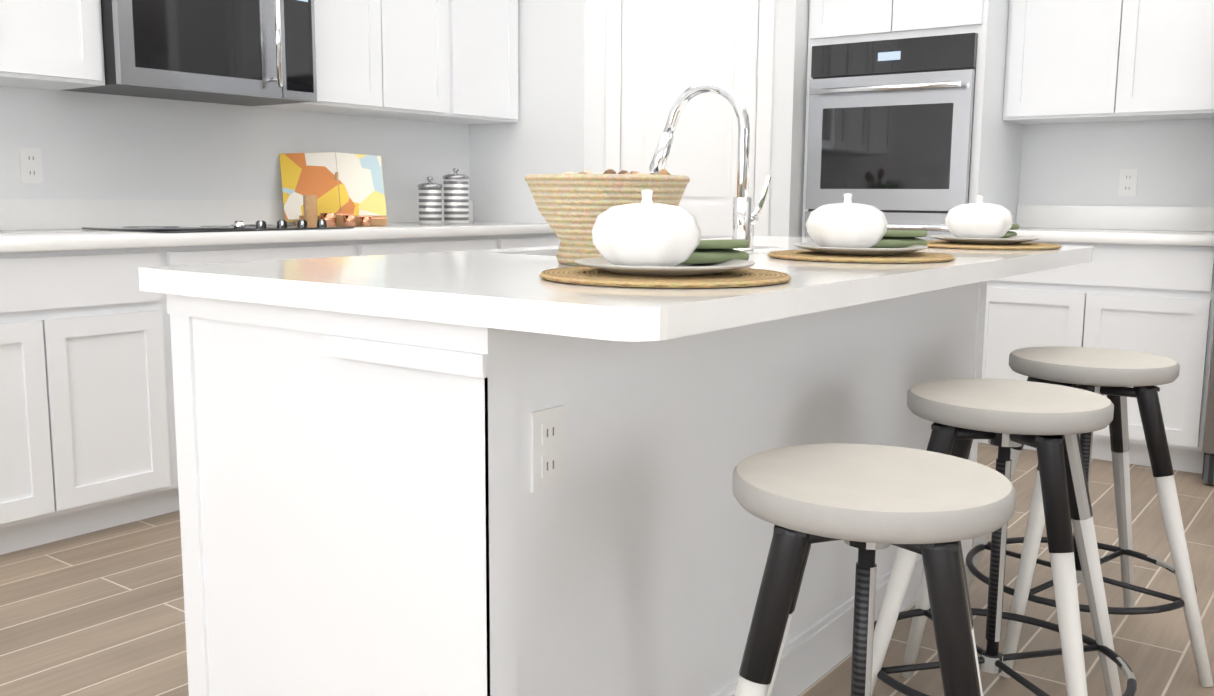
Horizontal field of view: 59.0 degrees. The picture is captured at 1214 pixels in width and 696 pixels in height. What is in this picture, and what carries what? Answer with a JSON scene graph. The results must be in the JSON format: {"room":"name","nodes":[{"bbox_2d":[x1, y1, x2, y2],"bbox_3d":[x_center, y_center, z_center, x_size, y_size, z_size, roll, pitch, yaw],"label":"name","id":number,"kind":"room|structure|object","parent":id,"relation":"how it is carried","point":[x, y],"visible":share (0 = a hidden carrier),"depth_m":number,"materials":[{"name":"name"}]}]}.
{"room":"kitchen","nodes":[
{"label":"kitchen","id":0,"kind":"room"},
{"bbox_2d":[0,7,621,199],"bbox_3d":[-2.447,-0.785,2.876,0.120,2.780,8.570,6,10,36],"label":"wall","id":1,"kind":"structure","parent":0,"point":[98,146],"depth_m":3.99,"materials":[{"name":"paint"}]},
{"bbox_2d":[0,0,11,83],"bbox_3d":[-2.047,-1.358,2.949,0.330,1.160,0.515,6,10,36],"label":"upper cabinet","id":2,"kind":"object","parent":1,"relation":"attached to","point":[5,68],"depth_m":3.14,"materials":[{"name":"white wood"}]},
{"bbox_2d":[19,148,42,182],"bbox_3d":[-1.901,-0.602,3.541,0.007,0.114,0.070,6,10,36],"label":"electrical outlet plate","id":3,"kind":"object","parent":1,"relation":"attached to","point":[30,161],"visible":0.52,"depth_m":3.53,"materials":[{"name":"white plastic"}]},
{"bbox_2d":[0,0,104,90],"bbox_3d":[-1.812,-1.401,3.263,0.330,1.160,0.515,6,10,36],"label":"upper cabinet","id":4,"kind":"object","parent":1,"relation":"attached to","point":[56,45],"depth_m":3.27,"materials":[{"name":"white wood"}]},
{"bbox_2d":[252,0,399,115],"bbox_3d":[-1.142,-1.522,4.159,0.330,1.160,0.515,6,10,36],"label":"upper cabinet","id":5,"kind":"object","parent":1,"relation":"attached to","point":[357,42],"depth_m":4.19,"materials":[{"name":"white wood"}]},
{"bbox_2d":[63,0,316,105],"bbox_3d":[-1.429,-1.098,3.724,0.456,0.434,0.754,6,10,36],"label":"microwave","id":6,"kind":"object","parent":5,"relation":"attached to","point":[249,52],"visible":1,"depth_m":3.61,"materials":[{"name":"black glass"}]},
{"bbox_2d":[369,0,467,122],"bbox_3d":[-0.907,-1.564,4.473,0.330,1.160,0.515,6,10,36],"label":"upper cabinet","id":7,"kind":"object","parent":1,"relation":"attached to","point":[450,61],"depth_m":4.51,"materials":[{"name":"white wood"}]},
{"bbox_2d":[444,0,517,124],"bbox_3d":[-0.684,-1.604,4.770,0.330,1.160,0.532,6,10,36],"label":"upper cabinet","id":8,"kind":"object","parent":1,"relation":"attached to","point":[492,24],"depth_m":4.80,"materials":[{"name":"white wood"}]},
{"bbox_2d":[0,442,1213,695],"bbox_3d":[3.693,0.540,4.133,9.100,0.100,17.600,6,10,36],"label":"floor","id":9,"kind":"structure","parent":0,"point":[100,612],"depth_m":2.68,"materials":[{"name":"brown wood"}]},
{"bbox_2d":[0,246,195,554],"bbox_3d":[-1.833,0.133,3.238,0.600,0.870,0.910,6,10,36],"label":"base cabinet","id":10,"kind":"object","parent":9,"relation":"on","point":[87,429],"depth_m":3.15,"materials":[{"name":"white wood"}]},
{"bbox_2d":[0,199,554,252],"bbox_3d":[-1.370,-0.447,3.751,0.634,0.139,3.222,6,10,36],"label":"countertop","id":11,"kind":"structure","parent":10,"relation":"on","point":[29,225],"depth_m":3.74,"materials":[{"name":"white stone"}]},
{"bbox_2d":[82,219,353,232],"bbox_3d":[-1.342,-0.433,3.749,0.510,0.033,0.740,6,10,36],"label":"cooktop","id":12,"kind":"object","parent":11,"relation":"in","point":[260,225],"visible":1,"depth_m":3.62,"materials":[{"name":"black glass"}]},
{"bbox_2d":[279,152,386,225],"bbox_3d":[-1.070,-0.637,4.284,0.413,0.293,0.302,-3,9,-25],"label":"cookbook","id":13,"kind":"object","parent":11,"relation":"on","point":[337,189],"visible":0.88,"depth_m":4.32,"materials":[{"name":"multicoloured paper"}]},
{"bbox_2d":[418,168,468,223],"bbox_3d":[-0.719,-0.672,4.732,0.156,0.242,0.226,6,10,36],"label":"canisters","id":14,"kind":"object","parent":11,"relation":"on","point":[456,196],"visible":1,"depth_m":4.71,"materials":[{"name":"silver metal"}]},
{"bbox_2d":[192,239,379,263],"bbox_3d":[-1.380,0.051,3.843,0.600,0.870,0.910,6,10,36],"label":"base cabinet","id":15,"kind":"object","parent":9,"relation":"on","point":[205,254],"depth_m":3.66,"materials":[{"name":"white wood"}]},
{"bbox_2d":[380,235,515,254],"bbox_3d":[-0.928,-0.031,4.448,0.600,0.870,0.910,6,10,36],"label":"base cabinet","id":16,"kind":"object","parent":9,"relation":"on","point":[461,243],"depth_m":4.28,"materials":[{"name":"white wood"}]},
{"bbox_2d":[516,233,559,247],"bbox_3d":[-0.587,-0.092,4.903,0.600,0.870,0.532,6,10,36],"label":"base cabinet","id":17,"kind":"object","parent":9,"relation":"on","point":[546,239],"depth_m":4.73,"materials":[{"name":"white wood"}]},
{"bbox_2d":[166,284,986,695],"bbox_3d":[0.159,0.254,2.486,0.752,0.871,2.094,6,10,36],"label":"kitchen island","id":18,"kind":"object","parent":9,"relation":"on","point":[364,510],"depth_m":1.70,"materials":[{"name":"white wood"}]},
{"bbox_2d":[138,251,905,347],"bbox_3d":[-0.148,-0.111,1.793,1.030,0.039,0.760,6,10,36],"label":"island countertop","id":19,"kind":"structure","parent":18,"relation":"on","point":[488,291],"depth_m":1.50,"materials":[{"name":"white stone"}]},
{"bbox_2d":[524,169,689,265],"bbox_3d":[0.000,-0.242,1.966,0.302,0.174,0.302,6,10,36],"label":"woven basket bowl","id":20,"kind":"object","parent":19,"relation":"on","point":[571,206],"visible":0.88,"depth_m":1.86,"materials":[{"name":"beige wicker"}]},
{"bbox_2d":[539,190,790,287],"bbox_3d":[0.088,-0.172,1.621,0.383,0.133,0.383,5,9,31],"label":"place setting","id":21,"kind":"object","parent":19,"relation":"on","point":[646,242],"visible":1,"depth_m":1.54,"materials":[{"name":"white ceramic"}]},
{"bbox_2d":[530,405,564,492],"bbox_3d":[-0.083,0.142,1.515,0.007,0.114,0.070,6,10,36],"label":"outlet","id":22,"kind":"object","parent":18,"relation":"attached to","point":[547,448],"visible":1,"depth_m":1.51,"materials":[{"name":"white plastic"}]},
{"bbox_2d":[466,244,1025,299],"bbox_3d":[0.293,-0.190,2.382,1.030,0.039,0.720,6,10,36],"label":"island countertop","id":23,"kind":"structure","parent":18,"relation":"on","point":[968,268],"depth_m":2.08,"materials":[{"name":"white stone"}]},
{"bbox_2d":[649,81,771,253],"bbox_3d":[0.227,-0.408,2.429,0.281,0.376,0.099,6,10,36],"label":"faucet","id":24,"kind":"object","parent":23,"relation":"on","point":[744,218],"visible":0.96,"depth_m":2.35,"materials":[{"name":"silver metal"}]},
{"bbox_2d":[768,193,955,262],"bbox_3d":[0.526,-0.254,2.224,0.383,0.133,0.383,8,11,44],"label":"place setting","id":25,"kind":"object","parent":23,"relation":"on","point":[847,230],"visible":1,"depth_m":2.15,"materials":[{"name":"white ceramic"}]},
{"bbox_2d":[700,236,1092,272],"bbox_3d":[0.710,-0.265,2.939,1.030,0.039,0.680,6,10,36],"label":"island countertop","id":26,"kind":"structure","parent":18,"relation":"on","point":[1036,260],"depth_m":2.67,"materials":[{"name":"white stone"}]},
{"bbox_2d":[927,195,1061,249],"bbox_3d":[0.989,-0.333,2.809,0.383,0.133,0.383,4,9,24],"label":"place setting","id":27,"kind":"object","parent":26,"relation":"on","point":[979,224],"visible":0.92,"depth_m":2.73,"materials":[{"name":"white ceramic"}]},
{"bbox_2d":[732,443,1015,695],"bbox_3d":[0.338,0.501,1.437,0.496,0.684,0.496,3,8,16],"label":"stool","id":28,"kind":"object","parent":9,"relation":"on","point":[933,509],"visible":1,"depth_m":1.32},
{"bbox_2d":[802,0,1022,240],"bbox_3d":[1.376,-0.900,4.798,0.845,2.530,0.687,6,10,36],"label":"tall cabinet","id":29,"kind":"object","parent":9,"relation":"on","point":[907,127],"visible":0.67,"depth_m":4.54,"materials":[{"name":"white wood"}]},
{"bbox_2d":[871,379,1136,695],"bbox_3d":[0.731,0.423,2.012,0.496,0.684,0.496,5,9,30],"label":"stool","id":30,"kind":"object","parent":9,"relation":"on","point":[1050,423],"visible":0.85,"depth_m":1.95,"materials":[{"name":"wood"}]},
{"bbox_2d":[965,346,1213,686],"bbox_3d":[1.102,0.358,2.491,0.496,0.684,0.496,1,8,5],"label":"stool","id":31,"kind":"object","parent":9,"relation":"on","point":[1115,376],"visible":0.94,"depth_m":2.35,"materials":[{"name":"wood"}]},
{"bbox_2d":[978,241,1213,473],"bbox_3d":[2.050,-0.010,4.468,0.892,0.870,0.600,6,10,36],"label":"base cabinet","id":32,"kind":"object","parent":9,"relation":"on","point":[1154,299],"visible":0.54,"depth_m":4.13,"materials":[{"name":"white wood"}]},
{"bbox_2d":[1009,205,1213,246],"bbox_3d":[2.043,-0.509,4.383,0.892,0.139,0.636,6,10,36],"label":"countertop","id":33,"kind":"structure","parent":32,"relation":"on","point":[1156,225],"depth_m":4.51,"materials":[{"name":"white stone"}]},
{"bbox_2d":[1202,318,1213,483],"bbox_3d":[2.719,-0.372,3.777,0.908,1.766,0.766,6,10,36],"label":"refrigerator","id":34,"kind":"object","parent":9,"relation":"on","point":[1208,459],"visible":1,"depth_m":3.88,"materials":[{"name":"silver metal"}]},
{"bbox_2d":[469,0,809,236],"bbox_3d":[0.288,-1.097,5.235,1.440,2.780,1.250,6,10,36],"label":"wall","id":35,"kind":"structure","parent":0,"point":[559,127],"depth_m":4.81,"materials":[{"name":"paint"}]},
{"bbox_2d":[620,0,758,238],"bbox_3d":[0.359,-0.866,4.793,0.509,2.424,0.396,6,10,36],"label":"pantry door","id":36,"kind":"structure","parent":35,"relation":"in","point":[672,51],"depth_m":4.75,"materials":[{"name":"white wood"}]},
{"bbox_2d":[606,0,774,235],"bbox_3d":[0.359,-0.897,4.810,0.730,2.505,0.118,0,8,0],"label":"door frame","id":37,"kind":"structure","parent":35,"relation":"attached to","point":[763,88],"depth_m":4.72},
{"bbox_2d":[1018,118,1213,230],"bbox_3d":[1.748,-1.053,5.008,4.060,2.780,0.120,6,10,36],"label":"wall","id":38,"kind":"structure","parent":0,"point":[1084,163],"depth_m":4.63,"materials":[{"name":"paint"}]},
{"bbox_2d":[1003,0,1142,123],"bbox_3d":[1.987,-1.542,4.478,0.506,1.160,0.330,6,10,36],"label":"upper cabinet","id":39,"kind":"object","parent":38,"relation":"attached to","point":[1075,61],"depth_m":4.40,"materials":[{"name":"white wood"}]},
{"bbox_2d":[1118,169,1137,195],"bbox_3d":[2.238,-0.710,4.608,0.070,0.114,0.007,6,10,36],"label":"outlet","id":40,"kind":"object","parent":38,"relation":"attached to","point":[1128,182],"visible":1,"depth_m":4.61,"materials":[{"name":"white plastic"}]},
{"bbox_2d":[1135,0,1213,120],"bbox_3d":[2.327,-1.504,4.228,0.581,1.160,0.330,6,10,36],"label":"upper cabinet","id":41,"kind":"object","parent":38,"relation":"attached to","point":[1174,80],"depth_m":4.17,"materials":[{"name":"white wood"}]}
]}

